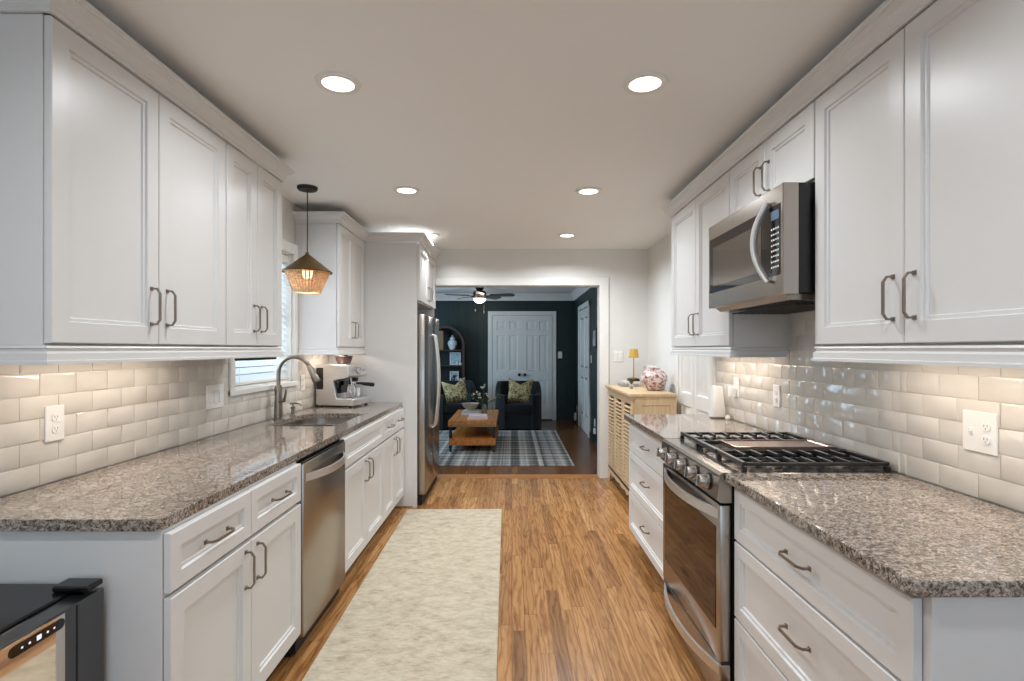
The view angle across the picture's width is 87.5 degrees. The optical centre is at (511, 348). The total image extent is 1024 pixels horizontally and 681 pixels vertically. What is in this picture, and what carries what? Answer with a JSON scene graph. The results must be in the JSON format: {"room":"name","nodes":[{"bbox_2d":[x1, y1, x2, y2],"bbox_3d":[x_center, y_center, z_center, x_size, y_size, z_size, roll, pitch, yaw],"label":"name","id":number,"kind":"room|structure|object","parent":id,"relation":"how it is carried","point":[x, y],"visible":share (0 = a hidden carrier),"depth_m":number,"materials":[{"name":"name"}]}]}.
{"room":"kitchen","nodes":[
{"label":"kitchen","id":0,"kind":"room"},
{"bbox_2d":[0,13,317,497],"bbox_3d":[-1.660,0.155,1.550,0.120,2.440,8.300,0,0,0],"label":"wall","id":1,"kind":"structure","parent":0,"point":[288,225],"depth_m":3.80,"materials":[{"name":"paint"}]},
{"bbox_2d":[44,404,63,442],"bbox_3d":[-1.583,0.257,1.853,0.009,0.122,0.078,0,0,0],"label":"wall outlet","id":2,"kind":"object","parent":1,"relation":"attached to","point":[53,415],"visible":1,"depth_m":1.85,"materials":[{"name":"white plastic"}]},
{"bbox_2d":[52,414,59,420],"bbox_3d":[-1.580,0.237,1.853,0.004,0.025,0.031,0,0,0],"label":"socket","id":3,"kind":"object","parent":2,"relation":"attached to","point":[55,417],"depth_m":1.85,"materials":[{"name":"white plastic"}]},
{"bbox_2d":[52,425,59,432],"bbox_3d":[-1.580,0.277,1.853,0.004,0.025,0.031,0,0,0],"label":"socket","id":4,"kind":"object","parent":2,"relation":"attached to","point":[55,428],"depth_m":1.85,"materials":[{"name":"white plastic"}]},
{"bbox_2d":[0,14,225,346],"bbox_3d":[-1.418,-0.468,1.929,0.361,0.916,0.907,0,0,0],"label":"upper cabinet","id":5,"kind":"object","parent":1,"relation":"attached to","point":[113,196],"visible":0.94,"depth_m":1.66,"materials":[{"name":"paint"}]},
{"bbox_2d":[0,345,283,364],"bbox_3d":[-1.419,0.017,2.218,0.303,0.053,1.521,0,0,0],"label":"rail","id":6,"kind":"object","parent":5,"relation":"attached to","point":[9,354],"visible":1,"depth_m":1.72,"materials":[{"name":"paint"}]},
{"bbox_2d":[0,0,294,181],"bbox_3d":[-1.410,-0.963,2.219,0.376,0.074,1.596,0,0,0],"label":"crown molding","id":7,"kind":"structure","parent":5,"relation":"attached to","point":[80,16],"depth_m":1.83,"materials":[{"name":"paint"}]},
{"bbox_2d":[235,357,275,360],"bbox_3d":[-1.330,0.050,2.788,0.060,0.014,0.335,0,0,0],"label":"light bar","id":8,"kind":"object","parent":5,"relation":"attached to","point":[262,358],"visible":0.88,"depth_m":2.70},
{"bbox_2d":[0,349,328,496],"bbox_3d":[-1.593,0.213,3.054,0.015,0.496,3.168,0,0,0],"label":"backsplash","id":9,"kind":"structure","parent":1,"relation":"attached to","point":[116,412],"depth_m":2.12,"materials":[{"name":"tile"}]},
{"bbox_2d":[206,384,223,409],"bbox_3d":[-1.583,0.253,2.855,0.010,0.125,0.165,0,0,0],"label":"wall switch","id":10,"kind":"object","parent":1,"relation":"attached to","point":[214,394],"visible":1,"depth_m":2.84,"materials":[{"name":"white plastic"}]},
{"bbox_2d":[209,391,212,403],"bbox_3d":[-1.580,0.253,2.809,0.005,0.066,0.032,0,0,0],"label":"rocker switch","id":11,"kind":"object","parent":10,"relation":"attached to","point":[210,392],"depth_m":2.81,"materials":[{"name":"white plastic"}]},
{"bbox_2d":[214,390,217,402],"bbox_3d":[-1.580,0.253,2.855,0.005,0.066,0.032,0,0,0],"label":"rocker switch","id":12,"kind":"object","parent":10,"relation":"attached to","point":[215,391],"depth_m":2.85,"materials":[{"name":"white plastic"}]},
{"bbox_2d":[219,389,221,401],"bbox_3d":[-1.580,0.253,2.901,0.005,0.066,0.032,0,0,0],"label":"rocker switch","id":13,"kind":"object","parent":10,"relation":"attached to","point":[220,390],"depth_m":2.89,"materials":[{"name":"white plastic"}]},
{"bbox_2d":[221,142,281,346],"bbox_3d":[-1.418,-0.468,2.674,0.361,0.916,0.577,0,0,0],"label":"upper cabinet","id":14,"kind":"object","parent":1,"relation":"attached to","point":[253,195],"visible":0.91,"depth_m":2.63,"materials":[{"name":"paint"}]},
{"bbox_2d":[228,238,297,396],"bbox_3d":[-1.647,-0.246,3.467,0.147,1.027,0.945,0,0,0],"label":"window","id":15,"kind":"structure","parent":1,"relation":"in","point":[288,247],"depth_m":3.87,"materials":[{"name":"paint"}]},
{"bbox_2d":[236,254,288,385],"bbox_3d":[-1.639,-0.227,3.467,0.052,0.888,0.803,0,0,0],"label":"window blind","id":16,"kind":"object","parent":15,"relation":"attached to","point":[260,377],"visible":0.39,"depth_m":3.53,"materials":[{"name":"white"}]},
{"bbox_2d":[300,375,304,390],"bbox_3d":[-1.583,0.255,4.050,0.009,0.120,0.075,0,0,0],"label":"wall outlet","id":17,"kind":"object","parent":1,"relation":"attached to","point":[302,377],"visible":1,"depth_m":4.04,"materials":[{"name":"white plastic"}]},
{"bbox_2d":[295,223,365,354],"bbox_3d":[-1.418,-0.441,4.281,0.361,0.969,0.710,0,0,0],"label":"upper cabinet","id":18,"kind":"object","parent":1,"relation":"attached to","point":[334,317],"depth_m":3.94,"materials":[{"name":"paint"}]},
{"bbox_2d":[292,211,439,260],"bbox_3d":[-0.992,-0.963,4.654,0.494,0.074,1.910,0,0,26],"label":"crown molding","id":19,"kind":"structure","parent":18,"relation":"attached to","point":[340,217],"depth_m":4.43,"materials":[{"name":"paint"}]},
{"bbox_2d":[417,243,435,309],"bbox_3d":[-1.184,-0.670,5.164,0.822,0.510,0.992,0,0,0],"label":"upper cabinet","id":20,"kind":"object","parent":1,"relation":"attached to","point":[426,266],"visible":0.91,"depth_m":5.09,"materials":[{"name":"paint"}]},
{"bbox_2d":[417,310,433,317],"bbox_3d":[-1.212,0.225,5.674,0.773,2.300,0.022,0,0,0],"label":"panel","id":21,"kind":"object","parent":20,"relation":"attached to","point":[427,312],"visible":0.02,"depth_m":5.66,"materials":[{"name":"paint"}]},
{"bbox_2d":[8,0,936,293],"bbox_3d":[-0.575,-1.115,3.900,4.450,0.100,13.200,0,0,0],"label":"ceiling","id":22,"kind":"structure","parent":0,"point":[497,112],"depth_m":2.20,"materials":[{"name":"paint"}]},
{"bbox_2d":[282,184,332,293],"bbox_3d":[-1.345,-0.716,3.517,0.316,0.698,0.316,0,0,0],"label":"pendant lamp","id":23,"kind":"object","parent":22,"relation":"hanging from","point":[306,267],"visible":1,"depth_m":3.44,"materials":[{"name":"wicker"}]},
{"bbox_2d":[315,71,360,94],"bbox_3d":[-0.695,-1.061,2.140,0.176,0.008,0.176,0,0,0],"label":"recessed light","id":24,"kind":"object","parent":22,"relation":"in","point":[339,83],"visible":1,"depth_m":2.13,"materials":[{"name":"paint"}]},
{"bbox_2d":[393,186,419,194],"bbox_3d":[-0.705,-1.061,3.580,0.176,0.008,0.176,0,0,0],"label":"recessed light","id":25,"kind":"object","parent":22,"relation":"in","point":[406,190],"visible":1,"depth_m":3.58,"materials":[{"name":"beige"}]},
{"bbox_2d":[425,233,439,237],"bbox_3d":[-0.760,-1.061,5.000,0.176,0.008,0.176,0,0,0],"label":"recessed light","id":26,"kind":"object","parent":22,"relation":"in","point":[430,235],"visible":0.75,"depth_m":4.99,"materials":[{"name":"beige"}]},
{"bbox_2d":[444,288,514,313],"bbox_3d":[-0.539,-0.828,9.062,1.173,0.475,1.152,0,0,0],"label":"ceiling fan","id":27,"kind":"object","parent":22,"relation":"hanging from","point":[479,293],"visible":0.99,"depth_m":9.03,"materials":[{"name":"brown metal"}]},
{"bbox_2d":[558,233,575,237],"bbox_3d":[0.515,-1.061,5.000,0.176,0.008,0.176,0,0,0],"label":"recessed light","id":28,"kind":"object","parent":22,"relation":"in","point":[563,235],"visible":1,"depth_m":4.99,"materials":[{"name":"beige"}]},
{"bbox_2d":[575,187,601,195],"bbox_3d":[0.515,-1.061,3.600,0.176,0.008,0.176,0,0,0],"label":"recessed light","id":29,"kind":"object","parent":22,"relation":"in","point":[586,191],"visible":1,"depth_m":3.59,"materials":[{"name":"beige"}]},
{"bbox_2d":[623,71,667,94],"bbox_3d":[0.532,-1.061,2.140,0.176,0.008,0.176,0,0,0],"label":"recessed light","id":30,"kind":"object","parent":22,"relation":"in","point":[643,83],"visible":1,"depth_m":2.13,"materials":[{"name":"beige"}]},
{"bbox_2d":[266,420,706,680],"bbox_3d":[-0.575,1.425,3.900,4.450,0.100,13.200,0,0,0],"label":"floor","id":31,"kind":"structure","parent":0,"point":[581,599],"depth_m":3.16,"materials":[{"name":"brown wood"}]},
{"bbox_2d":[0,578,103,680],"bbox_3d":[-1.331,0.986,1.133,0.479,0.739,0.626,0,0,0],"label":"beverage fridge","id":32,"kind":"object","parent":31,"relation":"on","point":[49,632],"visible":1,"depth_m":1.32,"materials":[{"name":"black metal"}]},
{"bbox_2d":[0,461,300,680],"bbox_3d":[-1.249,0.934,1.917,0.699,0.881,0.910,0,0,0],"label":"base cabinet","id":33,"kind":"object","parent":31,"relation":"on","point":[214,594],"visible":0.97,"depth_m":1.60,"materials":[{"name":"paint"}]},
{"bbox_2d":[0,402,401,531],"bbox_3d":[-1.266,0.477,3.042,0.632,0.033,3.191,0,0,0],"label":"countertop","id":34,"kind":"structure","parent":33,"relation":"on","point":[157,491],"depth_m":1.88,"materials":[{"name":"stone"}]},
{"bbox_2d":[289,402,302,415],"bbox_3d":[-1.493,0.414,3.700,0.088,0.094,0.044,0,0,0],"label":"soap dispenser","id":35,"kind":"object","parent":34,"relation":"on","point":[292,407],"visible":1,"depth_m":3.69,"materials":[{"name":"silver metal"}]},
{"bbox_2d":[273,355,319,419],"bbox_3d":[-1.408,0.249,3.493,0.304,0.423,0.078,0,0,0],"label":"kitchen faucet","id":36,"kind":"object","parent":34,"relation":"on","point":[278,401],"visible":1,"depth_m":3.49,"materials":[{"name":"silver metal"}]},
{"bbox_2d":[273,385,283,419],"bbox_3d":[-1.528,0.348,3.500,0.064,0.225,0.064,0,0,0],"label":"faucet","id":37,"kind":"object","parent":36,"relation":"on","point":[278,401],"depth_m":3.48,"materials":[{"name":"silver metal"}]},
{"bbox_2d":[282,418,352,425],"bbox_3d":[-1.270,0.605,3.515,0.464,0.218,0.680,0,0,0],"label":"sink","id":38,"kind":"object","parent":34,"relation":"in","point":[313,421],"visible":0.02,"depth_m":3.82,"materials":[{"name":"metal"}]},
{"bbox_2d":[316,355,374,406],"bbox_3d":[-1.329,0.254,4.368,0.416,0.414,0.303,0,0,13],"label":"espresso machine","id":39,"kind":"object","parent":34,"relation":"on","point":[331,387],"visible":0.85,"depth_m":4.26,"materials":[{"name":"metal"}]},
{"bbox_2d":[346,384,356,396],"bbox_3d":[-1.285,0.336,4.282,0.090,0.098,0.090,0,0,0],"label":"milk jug","id":40,"kind":"object","parent":39,"relation":"on","point":[348,389],"visible":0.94,"depth_m":4.25,"materials":[{"name":"silver metal"}]},
{"bbox_2d":[339,395,368,398],"bbox_3d":[-1.285,0.389,4.359,0.125,0.008,0.260,0,0,13],"label":"drip tray","id":41,"kind":"object","parent":39,"relation":"on","point":[340,396],"depth_m":4.32,"materials":[{"name":"silver metal"}]},
{"bbox_2d":[284,439,344,656],"bbox_3d":[-1.223,0.936,2.680,0.714,0.877,0.606,0,0,0],"label":"dishwasher","id":42,"kind":"object","parent":31,"relation":"on","point":[322,502],"visible":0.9,"depth_m":2.59,"materials":[{"name":"silver metal"}]},
{"bbox_2d":[339,417,383,572],"bbox_3d":[-1.249,0.934,3.443,0.699,0.881,0.910,0,0,0],"label":"base cabinet","id":43,"kind":"object","parent":31,"relation":"on","point":[364,449],"visible":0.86,"depth_m":3.38,"materials":[{"name":"paint"}]},
{"bbox_2d":[329,242,416,507],"bbox_3d":[-1.212,0.225,4.652,0.773,2.300,0.025,0,0,0],"label":"panel","id":44,"kind":"object","parent":31,"relation":"on","point":[390,358],"visible":0.52,"depth_m":4.64,"materials":[{"name":"paint"}]},
{"bbox_2d":[381,406,404,520],"bbox_3d":[-1.249,0.934,4.269,0.699,0.881,0.734,0,0,0],"label":"base cabinet","id":45,"kind":"object","parent":31,"relation":"on","point":[393,441],"visible":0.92,"depth_m":4.22,"materials":[{"name":"paint"}]},
{"bbox_2d":[302,509,501,680],"bbox_3d":[-0.473,1.370,2.950,0.838,0.008,3.248,0,0,0],"label":"runner rug","id":46,"kind":"object","parent":31,"relation":"on","point":[427,608],"visible":1,"depth_m":2.82,"materials":[{"name":"carpet"}]},
{"bbox_2d":[417,312,440,504],"bbox_3d":[-1.133,0.525,5.165,0.874,1.700,0.930,0,0,0],"label":"refrigerator","id":47,"kind":"object","parent":31,"relation":"on","point":[428,357],"visible":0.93,"depth_m":4.84,"materials":[{"name":"silver metal"}]},
{"bbox_2d":[439,326,465,380],"bbox_3d":[-1.250,0.460,10.170,0.720,1.790,0.300,0,0,0],"label":"bookcase","id":48,"kind":"object","parent":31,"relation":"on","point":[445,367],"visible":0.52,"depth_m":10.31,"materials":[{"name":"brown wood"}]},
{"bbox_2d":[439,331,442,349],"bbox_3d":[-1.340,-0.166,10.080,0.090,0.358,0.040,0,0,0],"label":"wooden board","id":49,"kind":"object","parent":48,"relation":"on","point":[440,332],"visible":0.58,"depth_m":10.06,"materials":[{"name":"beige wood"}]},
{"bbox_2d":[448,335,456,349],"bbox_3d":[-1.130,-0.128,10.150,0.180,0.280,0.180,0,0,0],"label":"ginger jar","id":50,"kind":"object","parent":48,"relation":"on","point":[452,343],"visible":1,"depth_m":10.09,"materials":[{"name":"white ceramic"}]},
{"bbox_2d":[450,371,458,380],"bbox_3d":[-1.100,0.522,10.191,0.170,0.200,0.018,0,0,0],"label":"picture frame","id":51,"kind":"object","parent":48,"relation":"on","point":[454,375],"visible":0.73,"depth_m":10.19,"materials":[{"name":"paper"}]},
{"bbox_2d":[451,372,456,379],"bbox_3d":[-1.100,0.522,10.187,0.124,0.154,0.001,0,0,0],"label":"picture","id":52,"kind":"object","parent":51,"relation":"attached to","point":[453,374],"depth_m":10.19},
{"bbox_2d":[450,352,460,364],"bbox_3d":[-1.080,0.182,10.191,0.210,0.240,0.018,0,0,0],"label":"picture frame","id":53,"kind":"object","parent":48,"relation":"on","point":[454,356],"visible":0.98,"depth_m":10.19,"materials":[{"name":"white"}]},
{"bbox_2d":[451,353,459,363],"bbox_3d":[-1.080,0.182,10.187,0.164,0.194,0.001,0,0,0],"label":"picture","id":54,"kind":"object","parent":53,"relation":"attached to","point":[455,357],"depth_m":10.19},
{"bbox_2d":[439,380,477,428],"bbox_3d":[-1.023,0.960,9.392,0.800,0.770,0.776,0,0,-14],"label":"armchair","id":55,"kind":"object","parent":31,"relation":"on","point":[446,410],"visible":0.39,"depth_m":9.02,"materials":[{"name":"grey fabric"}]},
{"bbox_2d":[441,401,466,413],"bbox_3d":[-1.010,1.008,9.341,0.570,0.175,0.660,0,0,-14],"label":"seat cushion","id":56,"kind":"object","parent":55,"relation":"on","point":[446,408],"depth_m":9.01,"materials":[{"name":"grey fabric"}]},
{"bbox_2d":[441,377,467,402],"bbox_3d":[-0.974,0.730,9.247,0.492,0.479,0.197,0,0,-17],"label":"throw pillow","id":57,"kind":"object","parent":55,"relation":"on","point":[456,393],"visible":0.93,"depth_m":9.18,"materials":[{"name":"fabric"}]},
{"bbox_2d":[439,430,573,465],"bbox_3d":[-0.583,1.370,7.655,2.635,0.008,2.730,0,0,0],"label":"plaid rug","id":58,"kind":"object","parent":31,"relation":"on","point":[513,447],"visible":0.5,"depth_m":7.13,"materials":[{"name":"fabric"}]},
{"bbox_2d":[448,410,498,451],"bbox_3d":[-0.525,1.157,7.718,0.640,0.414,1.324,0,0,0],"label":"coffee table","id":59,"kind":"object","parent":58,"relation":"on","point":[467,432],"visible":0.98,"depth_m":7.09,"materials":[{"name":"brown wood"}]},
{"bbox_2d":[461,411,480,415],"bbox_3d":[-0.590,0.932,7.740,0.260,0.035,0.240,0,0,0],"label":"book","id":60,"kind":"object","parent":59,"relation":"on","point":[462,413],"visible":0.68,"depth_m":7.62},
{"bbox_2d":[463,409,478,412],"bbox_3d":[-0.590,0.899,7.740,0.220,0.030,0.200,0,0,0],"label":"book","id":61,"kind":"object","parent":60,"relation":"on","point":[464,410],"visible":0.98,"depth_m":7.64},
{"bbox_2d":[462,402,478,409],"bbox_3d":[-0.600,0.834,7.740,0.256,0.100,0.256,0,0,0],"label":"bowl","id":62,"kind":"object","parent":61,"relation":"on","point":[468,405],"visible":1,"depth_m":7.67,"materials":[{"name":"ceramic"}]},
{"bbox_2d":[449,425,497,444],"bbox_3d":[-0.525,1.228,7.720,0.620,0.095,1.310,0,0,0],"label":"shelf","id":63,"kind":"object","parent":59,"relation":"attached to","point":[461,435],"depth_m":7.21,"materials":[{"name":"brown wood"}]},
{"bbox_2d":[467,416,488,419],"bbox_3d":[-0.460,0.934,7.290,0.280,0.030,0.220,0,0,0],"label":"book","id":64,"kind":"object","parent":59,"relation":"on","point":[487,417],"visible":0.9,"depth_m":7.18,"materials":[{"name":"paper"}]},
{"bbox_2d":[468,414,487,416],"bbox_3d":[-0.460,0.907,7.290,0.250,0.024,0.200,0,0,0],"label":"book","id":65,"kind":"object","parent":64,"relation":"on","point":[470,415],"visible":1,"depth_m":7.20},
{"bbox_2d":[471,384,500,413],"bbox_3d":[-0.376,0.725,7.709,0.423,0.449,0.132,0,0,0],"label":"flower vase","id":66,"kind":"object","parent":59,"relation":"on","point":[484,406],"visible":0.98,"depth_m":7.71,"materials":[{"name":"clear glass"}]},
{"bbox_2d":[495,381,540,428],"bbox_3d":[0.110,0.960,9.342,0.800,0.770,0.776,0,0,0],"label":"armchair","id":67,"kind":"object","parent":31,"relation":"on","point":[512,415],"visible":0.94,"depth_m":8.98,"materials":[{"name":"grey fabric"}]},
{"bbox_2d":[503,402,531,413],"bbox_3d":[0.110,1.008,9.290,0.570,0.175,0.660,0,0,0],"label":"seat cushion","id":68,"kind":"object","parent":67,"relation":"on","point":[508,407],"depth_m":8.96,"materials":[{"name":"grey fabric"}]},
{"bbox_2d":[508,378,532,402],"bbox_3d":[0.140,0.720,9.247,0.459,0.441,0.197,0,0,0],"label":"throw pillow","id":69,"kind":"object","parent":67,"relation":"on","point":[517,392],"visible":0.97,"depth_m":9.18,"materials":[{"name":"fabric"}]},
{"bbox_2d":[605,385,676,494],"bbox_3d":[1.192,0.875,5.065,0.413,1.000,1.170,0,0,0],"label":"buffet","id":70,"kind":"object","parent":31,"relation":"on","point":[621,400],"visible":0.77,"depth_m":4.85,"materials":[{"name":"brown wood"}]},
{"bbox_2d":[618,383,638,386],"bbox_3d":[1.175,0.361,5.415,0.170,0.028,0.230,0,0,0],"label":"book","id":71,"kind":"object","parent":70,"relation":"on","point":[619,384],"visible":0.76,"depth_m":5.30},
{"bbox_2d":[622,381,639,383],"bbox_3d":[1.200,0.336,5.420,0.140,0.022,0.200,0,0,0],"label":"book","id":72,"kind":"object","parent":71,"relation":"on","point":[625,382],"visible":0.84,"depth_m":5.32,"materials":[{"name":"paper"}]},
{"bbox_2d":[627,378,639,380],"bbox_3d":[1.230,0.311,5.425,0.100,0.028,0.130,0,0,0],"label":"book","id":73,"kind":"object","parent":72,"relation":"on","point":[628,379],"visible":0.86,"depth_m":5.39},
{"bbox_2d":[628,349,638,377],"bbox_3d":[1.235,0.148,5.430,0.106,0.296,0.106,0,0,0],"label":"table lamp","id":74,"kind":"object","parent":73,"relation":"on","point":[633,353],"visible":0.96,"depth_m":5.39,"materials":[{"name":"gold metal"}]},
{"bbox_2d":[643,365,656,371],"bbox_3d":[1.369,0.270,5.330,0.016,0.210,0.500,0,0,0],"label":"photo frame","id":75,"kind":"object","parent":70,"relation":"on","point":[645,367],"visible":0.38,"depth_m":5.41,"materials":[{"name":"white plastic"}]},
{"bbox_2d":[640,367,667,390],"bbox_3d":[1.285,0.272,4.840,0.244,0.206,0.244,0,0,0],"label":"ginger jar","id":76,"kind":"object","parent":70,"relation":"on","point":[652,379],"visible":1,"depth_m":4.76,"materials":[{"name":"pink ceramic"}]},
{"bbox_2d":[629,422,664,579],"bbox_3d":[1.119,0.934,3.269,0.660,0.881,1.002,0,0,0],"label":"base cabinet","id":77,"kind":"object","parent":31,"relation":"on","point":[645,468],"visible":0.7,"depth_m":3.30,"materials":[{"name":"paint"}]},
{"bbox_2d":[624,414,778,441],"bbox_3d":[1.112,0.477,3.278,0.640,0.033,1.024,0,0,0],"label":"countertop","id":78,"kind":"structure","parent":77,"relation":"on","point":[660,427],"depth_m":3.27,"materials":[{"name":"stone"}]},
{"bbox_2d":[709,386,724,417],"bbox_3d":[1.372,0.354,3.580,0.092,0.214,0.072,0,0,0],"label":"paper towel roll","id":79,"kind":"object","parent":78,"relation":"on","point":[717,404],"visible":1,"depth_m":3.55,"materials":[{"name":"paper"}]},
{"bbox_2d":[656,432,891,680],"bbox_3d":[1.074,0.881,2.377,0.712,0.927,0.766,0,0,0],"label":"gas range","id":80,"kind":"object","parent":31,"relation":"on","point":[698,500],"visible":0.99,"depth_m":2.21,"materials":[{"name":"silver metal"}]},
{"bbox_2d":[727,486,736,680],"bbox_3d":[1.125,0.913,2.377,0.610,0.863,0.766,0,0,0],"label":"panel","id":81,"kind":"object","parent":80,"relation":"in","point":[730,489],"depth_m":2.00,"materials":[{"name":"black metal"}]},
{"bbox_2d":[680,439,891,472],"bbox_3d":[1.143,0.472,2.377,0.566,0.019,0.762,0,0,0],"label":"cooktop","id":82,"kind":"object","parent":80,"relation":"in","point":[721,459],"depth_m":2.08,"materials":[{"name":"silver metal"}]},
{"bbox_2d":[734,488,1023,680],"bbox_3d":[1.119,0.934,1.532,0.660,0.881,0.907,0,0,0],"label":"base cabinet","id":83,"kind":"object","parent":31,"relation":"on","point":[804,610],"visible":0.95,"depth_m":1.36,"materials":[{"name":"paint"}]},
{"bbox_2d":[726,473,1023,596],"bbox_3d":[1.112,0.477,1.524,0.640,0.033,0.927,0,0,0],"label":"countertop","id":84,"kind":"structure","parent":83,"relation":"on","point":[923,539],"depth_m":1.38,"materials":[{"name":"stone"}]},
{"bbox_2d":[434,301,573,419],"bbox_3d":[-0.570,0.155,10.420,4.260,2.440,0.120,0,0,0],"label":"wall","id":85,"kind":"structure","parent":0,"point":[462,316],"depth_m":10.36,"materials":[{"name":"paint"}]},
{"bbox_2d":[488,311,555,419],"bbox_3d":[0.195,0.323,10.309,1.320,2.105,0.103,0,0,0],"label":"door","id":86,"kind":"structure","parent":85,"relation":"in","point":[520,348],"depth_m":10.32,"materials":[{"name":"paint"}]},
{"bbox_2d":[425,249,647,384],"bbox_3d":[-0.575,0.155,5.760,4.290,2.440,0.120,0,0,0],"label":"wall","id":87,"kind":"structure","parent":0,"point":[626,270],"depth_m":5.70,"materials":[{"name":"paint"}]},
{"bbox_2d":[436,288,589,300],"bbox_3d":[-0.695,-1.000,8.090,3.810,0.130,4.540,0,0,0],"label":"trim","id":88,"kind":"structure","parent":87,"relation":"attached to","point":[577,292],"depth_m":10.32,"materials":[{"name":"paint"}]},
{"bbox_2d":[437,474,598,477],"bbox_3d":[-0.052,1.373,5.770,1.965,0.005,0.160,0,0,0],"label":"trim","id":89,"kind":"structure","parent":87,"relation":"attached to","point":[438,475],"depth_m":5.75,"materials":[{"name":"brown wood"}]},
{"bbox_2d":[436,277,608,477],"bbox_3d":[-0.052,0.307,5.760,2.165,2.135,0.161,0,0,0],"label":"trim","id":90,"kind":"structure","parent":87,"relation":"attached to","point":[601,283],"depth_m":5.68,"materials":[{"name":"paint"}]},
{"bbox_2d":[560,415,596,445],"bbox_3d":[-0.695,1.325,8.090,3.810,0.100,4.540,0,0,0],"label":"baseboard","id":91,"kind":"structure","parent":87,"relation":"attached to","point":[592,437],"depth_m":9.98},
{"bbox_2d":[614,350,623,361],"bbox_3d":[1.135,0.075,5.695,0.105,0.120,0.010,0,0,0],"label":"wall switch","id":92,"kind":"object","parent":87,"relation":"attached to","point":[618,354],"visible":1,"depth_m":5.69,"materials":[{"name":"white plastic"}]},
{"bbox_2d":[574,288,596,437],"bbox_3d":[1.260,0.155,8.090,0.100,2.440,4.540,0,0,0],"label":"wall","id":93,"kind":"structure","parent":0,"point":[591,294],"depth_m":8.14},
{"bbox_2d":[578,300,589,437],"bbox_3d":[1.194,0.310,8.925,0.031,2.130,1.310,0,0,0],"label":"door","id":94,"kind":"structure","parent":93,"relation":"in","point":[583,314],"depth_m":8.85,"materials":[{"name":"paint"}]},
{"bbox_2d":[592,328,596,348],"bbox_3d":[1.200,-0.155,7.790,0.019,0.300,0.380,0,0,0],"label":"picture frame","id":95,"kind":"object","parent":93,"relation":"attached to","point":[594,330],"visible":0.96,"depth_m":7.76,"materials":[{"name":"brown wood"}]},
{"bbox_2d":[648,233,1023,513],"bbox_3d":[1.510,0.155,1.550,0.120,2.440,8.300,0,0,0],"label":"wall","id":96,"kind":"structure","parent":0,"point":[659,254],"depth_m":5.19,"materials":[{"name":"paint"}]},
{"bbox_2d":[675,355,715,413],"bbox_3d":[1.438,0.315,4.240,0.023,2.120,0.880,0,0,0],"label":"door","id":97,"kind":"structure","parent":96,"relation":"in","point":[695,376],"depth_m":4.21,"materials":[{"name":"paint"}]},
{"bbox_2d":[670,171,789,356],"bbox_3d":[1.268,-0.441,3.268,0.361,0.969,1.037,0,0,0],"label":"upper cabinet","id":98,"kind":"object","parent":96,"relation":"attached to","point":[693,324],"depth_m":3.14,"materials":[{"name":"paint"}]},
{"bbox_2d":[734,378,738,396],"bbox_3d":[1.433,0.245,3.420,0.009,0.120,0.075,0,0,0],"label":"wall outlet","id":99,"kind":"object","parent":96,"relation":"attached to","point":[736,380],"visible":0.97,"depth_m":3.40,"materials":[{"name":"white plastic"}]},
{"bbox_2d":[728,386,735,396],"bbox_3d":[1.409,0.273,3.425,0.038,0.065,0.050,0,0,0],"label":"power adapter","id":100,"kind":"object","parent":99,"relation":"attached to","point":[731,389],"visible":1,"depth_m":3.40,"materials":[{"name":"white plastic"}]},
{"bbox_2d":[730,101,814,214],"bbox_3d":[1.268,-0.778,2.375,0.361,0.296,0.774,0,0,0],"label":"upper cabinet","id":101,"kind":"object","parent":96,"relation":"attached to","point":[788,155],"visible":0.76,"depth_m":2.26,"materials":[{"name":"paint"}]},
{"bbox_2d":[709,182,814,314],"bbox_3d":[1.190,-0.398,2.375,0.479,0.450,0.754,0,0,0],"label":"microwave","id":102,"kind":"object","parent":101,"relation":"attached to","point":[762,254],"visible":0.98,"depth_m":2.12,"materials":[{"name":"silver metal"}]},
{"bbox_2d":[773,385,779,407],"bbox_3d":[1.433,0.255,2.900,0.009,0.120,0.075,0,0,0],"label":"wall outlet","id":103,"kind":"object","parent":96,"relation":"attached to","point":[776,388],"visible":1,"depth_m":2.90,"materials":[{"name":"white plastic"}]},
{"bbox_2d":[717,311,1023,512],"bbox_3d":[1.443,0.108,2.420,0.015,0.706,2.680,0,0,0],"label":"backsplash","id":104,"kind":"structure","parent":96,"relation":"attached to","point":[909,417],"depth_m":2.00,"materials":[{"name":"tile"}]},
{"bbox_2d":[810,0,1023,368],"bbox_3d":[1.268,-0.441,1.532,0.361,0.969,0.940,0,0,0],"label":"upper cabinet","id":105,"kind":"object","parent":96,"relation":"attached to","point":[919,147],"depth_m":1.45,"materials":[{"name":"paint"}]},
{"bbox_2d":[662,0,934,217],"bbox_3d":[1.260,-0.963,2.424,0.376,0.074,2.801,0,0,0],"label":"crown molding","id":106,"kind":"structure","parent":105,"relation":"attached to","point":[890,16],"depth_m":1.94,"materials":[{"name":"paint"}]},
{"bbox_2d":[963,410,997,455],"bbox_3d":[1.429,0.255,1.640,0.018,0.125,0.122,0,0,0],"label":"wall outlet","id":107,"kind":"object","parent":96,"relation":"attached to","point":[980,429],"visible":1,"depth_m":1.64,"materials":[{"name":"white plastic"}]},
{"bbox_2d":[967,427,972,434],"bbox_3d":[1.426,0.255,1.666,0.013,0.024,0.010,0,0,0],"label":"toggle switch","id":108,"kind":"object","parent":107,"relation":"attached to","point":[969,429],"depth_m":1.66,"materials":[{"name":"white plastic"}]},
{"bbox_2d":[981,422,990,431],"bbox_3d":[1.430,0.235,1.614,0.004,0.025,0.031,0,0,0],"label":"socket","id":109,"kind":"object","parent":107,"relation":"attached to","point":[985,426],"depth_m":1.61,"materials":[{"name":"white plastic"}]},
{"bbox_2d":[981,436,990,444],"bbox_3d":[1.430,0.275,1.614,0.004,0.025,0.031,0,0,0],"label":"socket","id":110,"kind":"object","parent":107,"relation":"attached to","point":[985,440],"depth_m":1.61,"materials":[{"name":"white plastic"}]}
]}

